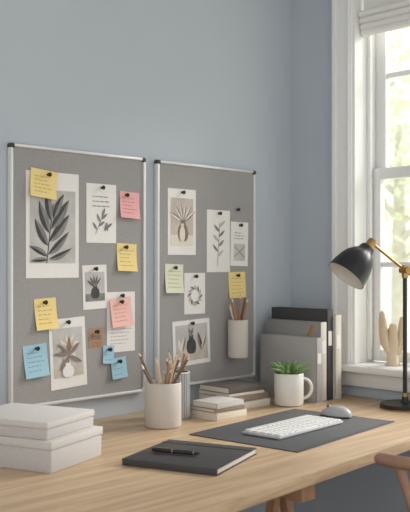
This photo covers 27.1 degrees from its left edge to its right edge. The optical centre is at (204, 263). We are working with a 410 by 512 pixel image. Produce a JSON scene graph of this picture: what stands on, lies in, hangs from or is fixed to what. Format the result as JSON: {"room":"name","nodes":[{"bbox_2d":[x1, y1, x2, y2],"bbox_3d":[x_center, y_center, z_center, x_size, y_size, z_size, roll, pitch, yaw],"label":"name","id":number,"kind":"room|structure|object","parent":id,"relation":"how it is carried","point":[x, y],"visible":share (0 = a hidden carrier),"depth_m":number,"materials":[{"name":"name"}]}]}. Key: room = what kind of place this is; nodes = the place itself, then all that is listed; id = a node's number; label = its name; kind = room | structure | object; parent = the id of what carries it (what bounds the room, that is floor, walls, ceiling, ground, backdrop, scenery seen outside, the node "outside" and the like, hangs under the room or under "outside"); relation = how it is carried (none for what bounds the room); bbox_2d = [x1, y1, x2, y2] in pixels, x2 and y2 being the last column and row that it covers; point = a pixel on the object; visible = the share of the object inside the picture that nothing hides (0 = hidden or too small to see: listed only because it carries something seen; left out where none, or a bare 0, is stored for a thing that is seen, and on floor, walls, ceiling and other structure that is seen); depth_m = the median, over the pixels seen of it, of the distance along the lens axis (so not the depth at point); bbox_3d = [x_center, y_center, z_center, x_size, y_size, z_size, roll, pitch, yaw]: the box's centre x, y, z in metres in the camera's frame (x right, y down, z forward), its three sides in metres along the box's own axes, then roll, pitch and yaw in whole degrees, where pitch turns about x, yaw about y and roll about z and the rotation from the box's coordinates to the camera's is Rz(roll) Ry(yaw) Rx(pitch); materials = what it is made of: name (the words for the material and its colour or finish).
{"room":"home office","nodes":[
{"label":"home office","id":0,"kind":"room"},
{"bbox_2d":[0,0,290,511],"bbox_3d":[-1.153,-0.080,2.468,4.500,2.800,0.120,0,0,-45],"label":"wall","id":1,"kind":"structure","parent":0,"point":[201,82],"depth_m":3.33,"materials":[{"name":"blue paint"}]},
{"bbox_2d":[7,142,145,404],"bbox_3d":[-0.447,0.042,3.068,0.600,0.900,0.024,0,0,-45],"label":"board","id":2,"kind":"object","parent":1,"relation":"attached to","point":[128,173],"visible":0.62,"depth_m":3.05,"materials":[{"name":"grey fabric"}]},
{"bbox_2d":[23,343,49,379],"bbox_3d":[-0.578,0.333,2.920,0.017,0.118,0.104,0,0,45],"label":"sticky note","id":3,"kind":"object","parent":2,"relation":"attached to","point":[35,357],"visible":1,"depth_m":2.92,"materials":[{"name":"blue paper"}]},
{"bbox_2d":[30,167,56,199],"bbox_3d":[-0.554,-0.277,2.934,0.017,0.108,0.117,0,0,45],"label":"sticky note","id":4,"kind":"object","parent":2,"relation":"attached to","point":[43,183],"visible":1,"depth_m":2.94,"materials":[{"name":"yellow paper"}]},
{"bbox_2d":[34,297,58,330],"bbox_3d":[-0.549,0.173,2.949,0.017,0.112,0.095,0,0,45],"label":"sticky note","id":5,"kind":"object","parent":2,"relation":"attached to","point":[46,318],"visible":1,"depth_m":2.95,"materials":[{"name":"yellow paper"}]},
{"bbox_2d":[26,170,78,277],"bbox_3d":[-0.531,-0.136,2.975,0.222,0.370,0.004,0,0,-45],"label":"print","id":6,"kind":"object","parent":2,"relation":"attached to","point":[52,226],"visible":1,"depth_m":2.98,"materials":[{"name":"white paper"}]},
{"bbox_2d":[49,316,86,390],"bbox_3d":[-0.481,0.316,3.017,0.017,0.256,0.168,0,0,45],"label":"print","id":7,"kind":"object","parent":2,"relation":"attached to","point":[67,343],"visible":1,"depth_m":3.02,"materials":[{"name":"white paper"}]},
{"bbox_2d":[82,265,106,309],"bbox_3d":[-0.397,0.084,3.101,0.017,0.161,0.110,0,2,45],"label":"print","id":8,"kind":"object","parent":2,"relation":"attached to","point":[94,277],"visible":1,"depth_m":3.10,"materials":[{"name":"white paper"}]},
{"bbox_2d":[88,328,102,347],"bbox_3d":[-0.394,0.270,3.103,0.017,0.073,0.064,0,-2,45],"label":"tag","id":9,"kind":"object","parent":2,"relation":"attached to","point":[95,334],"visible":1,"depth_m":3.11,"materials":[{"name":"brown paper"}]},
{"bbox_2d":[86,183,115,242],"bbox_3d":[-0.376,-0.186,3.122,0.138,0.217,0.017,0,0,-45],"label":"card","id":10,"kind":"object","parent":2,"relation":"attached to","point":[100,198],"visible":1,"depth_m":3.12,"materials":[{"name":"white paper"}]},
{"bbox_2d":[103,345,113,363],"bbox_3d":[-0.353,0.335,3.142,0.017,0.070,0.057,0,0,45],"label":"sticky note","id":11,"kind":"object","parent":2,"relation":"attached to","point":[108,351],"visible":1,"depth_m":3.14,"materials":[{"name":"blue paper"}]},
{"bbox_2d":[111,356,127,379],"bbox_3d":[-0.316,0.388,3.173,0.017,0.084,0.079,0,0,45],"label":"sticky note","id":12,"kind":"object","parent":2,"relation":"attached to","point":[119,368],"visible":1,"depth_m":3.18,"materials":[{"name":"blue paper"}]},
{"bbox_2d":[107,291,134,351],"bbox_3d":[-0.310,0.217,3.188,0.135,0.225,0.017,0,0,-45],"label":"note card","id":13,"kind":"object","parent":2,"relation":"attached to","point":[122,338],"visible":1,"depth_m":3.19,"materials":[{"name":"white paper"}]},
{"bbox_2d":[110,297,133,327],"bbox_3d":[-0.309,0.180,3.180,0.017,0.114,0.108,0,0,45],"label":"sticky note","id":14,"kind":"object","parent":2,"relation":"attached to","point":[121,310],"visible":1,"depth_m":3.18,"materials":[{"name":"pink paper"}]},
{"bbox_2d":[117,243,137,271],"bbox_3d":[-0.291,-0.025,3.206,0.017,0.108,0.100,0,0,45],"label":"sticky note","id":15,"kind":"object","parent":2,"relation":"attached to","point":[126,253],"visible":1,"depth_m":3.21,"materials":[{"name":"yellow paper"}]},
{"bbox_2d":[120,191,139,218],"bbox_3d":[-0.281,-0.223,3.216,0.017,0.104,0.099,0,0,45],"label":"sticky note","id":16,"kind":"object","parent":2,"relation":"attached to","point":[129,201],"visible":1,"depth_m":3.22,"materials":[{"name":"pink paper"}]},
{"bbox_2d":[154,160,255,384],"bbox_3d":[0.012,0.042,3.527,0.577,0.900,0.024,0,0,-45],"label":"board","id":17,"kind":"object","parent":1,"relation":"attached to","point":[217,188],"visible":0.73,"depth_m":3.52,"materials":[{"name":"grey fabric"}]},
{"bbox_2d":[165,264,183,292],"bbox_3d":[-0.118,0.058,3.379,0.017,0.115,0.098,0,-2,45],"label":"sticky note","id":18,"kind":"object","parent":17,"relation":"attached to","point":[174,283],"visible":1,"depth_m":3.38,"materials":[{"name":"green paper"}]},
{"bbox_2d":[168,188,195,254],"bbox_3d":[-0.087,-0.169,3.410,0.155,0.265,0.017,0,0,-45],"label":"print","id":19,"kind":"object","parent":17,"relation":"attached to","point":[181,202],"visible":1,"depth_m":3.41,"materials":[{"name":"white paper"}]},
{"bbox_2d":[172,318,210,366],"bbox_3d":[-0.048,0.318,3.449,0.017,0.191,0.216,0,0,45],"label":"print","id":20,"kind":"object","parent":17,"relation":"attached to","point":[193,336],"visible":0.98,"depth_m":3.46,"materials":[{"name":"white paper"}]},
{"bbox_2d":[184,273,204,313],"bbox_3d":[-0.036,0.120,3.461,0.118,0.167,0.017,0,0,-45],"label":"card","id":21,"kind":"object","parent":17,"relation":"attached to","point":[194,283],"visible":1,"depth_m":3.47,"materials":[{"name":"white paper"}]},
{"bbox_2d":[207,209,229,271],"bbox_3d":[0.062,-0.096,3.560,0.139,0.260,0.017,0,0,-45],"label":"print","id":22,"kind":"object","parent":17,"relation":"attached to","point":[218,221],"visible":1,"depth_m":3.56,"materials":[{"name":"white paper"}]},
{"bbox_2d":[228,272,245,298],"bbox_3d":[0.143,0.090,3.640,0.017,0.111,0.105,0,1,45],"label":"sticky note","id":23,"kind":"object","parent":17,"relation":"attached to","point":[237,286],"visible":1,"depth_m":3.64,"materials":[{"name":"yellow paper"}]},
{"bbox_2d":[228,319,247,358],"bbox_3d":[0.137,0.315,3.582,0.086,0.160,0.090,0,0,-45],"label":"pencil cup","id":24,"kind":"object","parent":17,"relation":"attached to","point":[237,329],"visible":0.98,"depth_m":3.54,"materials":[{"name":"beige ceramic"}]},
{"bbox_2d":[229,294,247,319],"bbox_3d":[0.143,0.254,3.585,0.108,0.260,0.056,0,0,-45],"label":"pencils","id":25,"kind":"object","parent":24,"relation":"in","point":[233,313],"visible":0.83,"depth_m":3.56,"materials":[{"name":"brown wood"}]},
{"bbox_2d":[230,221,247,265],"bbox_3d":[0.153,-0.086,3.651,0.017,0.189,0.110,0,-1,45],"label":"note card","id":26,"kind":"object","parent":17,"relation":"attached to","point":[238,247],"visible":1,"depth_m":3.65,"materials":[{"name":"white paper"}]},
{"bbox_2d":[291,0,409,511],"bbox_3d":[1.629,-0.080,2.830,0.180,2.800,3.300,0,0,-45],"label":"wall","id":27,"kind":"structure","parent":0,"point":[373,487],"depth_m":3.82,"materials":[{"name":"blue paint"}]},
{"bbox_2d":[332,0,409,363],"bbox_3d":[1.126,-0.475,3.318,0.222,1.850,1.400,0,0,-45],"label":"window","id":28,"kind":"structure","parent":27,"relation":"in","point":[361,75],"depth_m":3.72,"materials":[{"name":"white paint"}]},
{"bbox_2d":[358,0,409,36],"bbox_3d":[1.095,-1.135,3.287,0.062,0.290,1.160,0,0,-45],"label":"blind","id":29,"kind":"object","parent":28,"relation":"attached to","point":[377,16],"visible":1,"depth_m":3.60,"materials":[{"name":"fabric"}]},
{"bbox_2d":[341,361,409,392],"bbox_3d":[1.101,0.478,3.293,0.207,0.096,1.450,0,0,-45],"label":"windowsill","id":30,"kind":"structure","parent":27,"relation":"attached to","point":[373,374],"depth_m":3.58,"materials":[{"name":"white paint"}]},
{"bbox_2d":[379,311,402,365],"bbox_3d":[0.796,0.314,3.603,0.121,0.232,0.064,0,0,-2],"label":"wooden sculpture","id":31,"kind":"object","parent":30,"relation":"on","point":[391,338],"visible":0.94,"depth_m":3.59,"materials":[{"name":"brown wood"}]},
{"bbox_3d":[0.057,1.370,1.259,4.500,0.100,3.300,0,0,-45],"label":"floor","id":32,"kind":"structure","parent":0,"visible":0},
{"bbox_2d":[0,394,409,511],"bbox_3d":[-0.109,0.947,2.593,2.612,0.753,1.176,0,0,-45],"label":"desk","id":33,"kind":"object","parent":32,"relation":"on","point":[279,478],"visible":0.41,"depth_m":2.32,"materials":[{"name":"brown wood"}]},
{"bbox_2d":[0,425,102,473],"bbox_3d":[-0.510,0.526,2.490,0.336,0.087,0.256,0,0,26],"label":"storage box","id":34,"kind":"object","parent":33,"relation":"on","point":[59,453],"visible":0.76,"depth_m":2.36,"materials":[{"name":"white cardboard"}]},
{"bbox_2d":[0,403,93,439],"bbox_3d":[-0.517,0.458,2.492,0.305,0.049,0.240,0,0,25],"label":"storage box","id":35,"kind":"object","parent":34,"relation":"on","point":[32,421],"visible":1,"depth_m":2.41,"materials":[{"name":"white cardboard"}]},
{"bbox_2d":[144,380,180,428],"bbox_3d":[-0.148,0.492,2.990,0.130,0.155,0.130,0,0,-45],"label":"pot","id":36,"kind":"object","parent":33,"relation":"on","point":[162,402],"visible":0.91,"depth_m":2.93,"materials":[{"name":"beige ceramic"}]},
{"bbox_2d":[138,352,189,383],"bbox_3d":[-0.145,0.432,2.990,0.172,0.258,0.180,0,0,-45],"label":"pencils","id":37,"kind":"object","parent":36,"relation":"in","point":[170,374],"visible":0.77,"depth_m":2.99,"materials":[{"name":"brown wood"}]},
{"bbox_2d":[163,370,189,419],"bbox_3d":[-0.106,0.484,3.154,0.100,0.172,0.100,0,0,-45],"label":"metal cup","id":38,"kind":"object","parent":33,"relation":"on","point":[184,377],"visible":0.45,"depth_m":3.12,"materials":[{"name":"metal"}]},
{"bbox_2d":[166,349,185,372],"bbox_3d":[-0.103,0.440,3.150,0.075,0.247,0.091,0,0,-8],"label":"pencils","id":39,"kind":"object","parent":38,"relation":"in","point":[184,353],"visible":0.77,"depth_m":3.13,"materials":[{"name":"brown wood"}]},
{"bbox_2d":[122,439,256,475],"bbox_3d":[-0.040,0.559,2.474,0.296,0.021,0.291,0,0,25],"label":"notebook","id":40,"kind":"object","parent":33,"relation":"on","point":[213,459],"visible":1,"depth_m":2.42,"materials":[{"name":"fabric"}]},
{"bbox_2d":[151,447,199,454],"bbox_3d":[-0.085,0.541,2.458,0.150,0.015,0.013,0,0,21],"label":"pen","id":41,"kind":"object","parent":40,"relation":"on","point":[155,449],"visible":1,"depth_m":2.46,"materials":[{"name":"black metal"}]},
{"bbox_2d":[190,408,246,420],"bbox_3d":[0.050,0.557,3.189,0.140,0.026,0.165,0,0,43],"label":"book","id":42,"kind":"object","parent":33,"relation":"on","point":[241,412],"visible":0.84,"depth_m":3.13,"materials":[{"name":"beige paper"}]},
{"bbox_2d":[191,405,244,413],"bbox_3d":[0.048,0.536,3.188,0.155,0.014,0.130,0,0,-43],"label":"book","id":43,"kind":"object","parent":42,"relation":"on","point":[210,410],"visible":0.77,"depth_m":3.14,"materials":[{"name":"beige paper"}]},
{"bbox_2d":[192,396,243,408],"bbox_3d":[0.050,0.519,3.189,0.125,0.020,0.150,0,0,42],"label":"book","id":44,"kind":"object","parent":43,"relation":"on","point":[216,402],"visible":1,"depth_m":3.16,"materials":[{"name":"paper"}]},
{"bbox_2d":[243,398,269,408],"bbox_3d":[0.117,0.555,3.419,0.225,0.030,0.190,0,0,-45],"label":"book","id":45,"kind":"object","parent":33,"relation":"on","point":[262,402],"visible":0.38,"depth_m":3.38,"materials":[{"name":"beige paper"}]},
{"bbox_2d":[199,391,267,401],"bbox_3d":[0.115,0.527,3.417,0.180,0.024,0.220,0,0,43],"label":"book","id":46,"kind":"object","parent":45,"relation":"on","point":[264,394],"visible":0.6,"depth_m":3.37,"materials":[{"name":"brown paper"}]},
{"bbox_2d":[198,389,263,396],"bbox_3d":[0.106,0.509,3.408,0.200,0.011,0.175,0,0,-43],"label":"book","id":47,"kind":"object","parent":46,"relation":"on","point":[200,391],"visible":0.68,"depth_m":3.34,"materials":[{"name":"white paper"}]},
{"bbox_2d":[199,379,264,393],"bbox_3d":[0.110,0.491,3.412,0.205,0.024,0.170,0,0,-43],"label":"book","id":48,"kind":"object","parent":47,"relation":"on","point":[233,386],"visible":1,"depth_m":3.37,"materials":[{"name":"grey paper"}]},
{"bbox_2d":[267,360,312,406],"bbox_3d":[0.338,0.481,3.441,0.187,0.178,0.189,0,0,-45],"label":"potted succulent","id":49,"kind":"object","parent":33,"relation":"on","point":[288,380],"visible":1,"depth_m":3.39,"materials":[{"name":"white ceramic"}]},
{"bbox_2d":[260,333,321,402],"bbox_3d":[0.363,0.437,3.604,0.040,0.266,0.306,0,0,-45],"label":"folder","id":50,"kind":"object","parent":33,"relation":"on","point":[273,347],"visible":0.83,"depth_m":3.57,"materials":[{"name":"grey paper"}]},
{"bbox_2d":[189,409,394,452],"bbox_3d":[0.315,0.568,2.949,0.430,0.004,0.640,0,0,39],"label":"desk mat","id":51,"kind":"object","parent":33,"relation":"on","point":[354,425],"depth_m":2.86,"materials":[{"name":"grey fabric"}]},
{"bbox_2d":[242,415,342,439],"bbox_3d":[0.308,0.558,2.924,0.155,0.014,0.385,0,0,41],"label":"keyboard","id":52,"kind":"object","parent":33,"relation":"on","point":[291,427],"visible":1,"depth_m":2.88,"materials":[{"name":"white plastic"}]},
{"bbox_2d":[266,319,326,400],"bbox_3d":[0.388,0.406,3.640,0.042,0.328,0.301,0,0,-45],"label":"folder","id":53,"kind":"object","parent":33,"relation":"on","point":[273,326],"visible":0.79,"depth_m":3.58,"materials":[{"name":"grey paper"}]},
{"bbox_2d":[307,325,314,336],"bbox_3d":[0.418,0.345,3.579,0.111,0.184,0.002,0,0,45],"label":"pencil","id":54,"kind":"object","parent":53,"relation":"attached to","point":[312,327],"visible":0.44,"depth_m":3.56,"materials":[{"name":"orange wood"}]},
{"bbox_2d":[272,307,332,399],"bbox_3d":[0.417,0.380,3.673,0.040,0.380,0.306,0,0,-45],"label":"folder","id":55,"kind":"object","parent":33,"relation":"on","point":[287,313],"visible":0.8,"depth_m":3.58,"materials":[{"name":"black paper"}]},
{"bbox_2d":[321,405,351,418],"bbox_3d":[0.486,0.545,3.152,0.124,0.042,0.072,0,0,36],"label":"computer mouse","id":56,"kind":"object","parent":33,"relation":"on","point":[340,412],"visible":1,"depth_m":3.12,"materials":[{"name":"white plastic"}]},
{"bbox_2d":[333,314,340,398],"bbox_3d":[0.454,0.393,3.699,0.045,0.355,0.311,0,0,-45],"label":"folder","id":57,"kind":"object","parent":33,"relation":"on","point":[336,318],"visible":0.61,"depth_m":3.58,"materials":[{"name":"white paper"}]},
{"bbox_2d":[329,238,409,411],"bbox_3d":[0.687,0.234,3.317,0.418,0.672,0.278,0,0,-45],"label":"desk lamp","id":58,"kind":"object","parent":33,"relation":"on","point":[354,265],"depth_m":3.30,"materials":[{"name":"black metal"}]},
{"bbox_2d":[374,453,409,511],"bbox_3d":[0.837,0.904,2.387,0.576,0.835,0.508,0,0,-45],"label":"wooden chair","id":59,"kind":"object","parent":32,"relation":"on","point":[401,464],"visible":1,"depth_m":2.32,"materials":[{"name":"brown wood"}]},
{"label":"outside","id":60,"kind":"structure","parent":0,"visible":0},
{"bbox_2d":[383,302,409,361],"bbox_3d":[9.899,1.720,15.556,28.000,0.100,40.000,0,0,-45],"label":"lawn","id":61,"kind":"structure","parent":60,"point":[387,305],"depth_m":27.57,"materials":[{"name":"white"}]},
{"bbox_2d":[384,27,409,350],"bbox_3d":[2.763,-0.920,12.052,3.471,5.188,3.433,0,0,-45],"label":"tree","id":62,"kind":"object","parent":61,"relation":"on","point":[399,248],"visible":0.27,"depth_m":12.03,"materials":[{"name":"green plant"}]},
{"bbox_2d":[384,34,409,239],"bbox_3d":[2.777,-1.804,18.414,4.810,6.954,4.600,0,0,-45],"label":"tree","id":63,"kind":"object","parent":61,"relation":"on","point":[392,100],"visible":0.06,"depth_m":17.55,"materials":[{"name":"green plant"}]}
]}

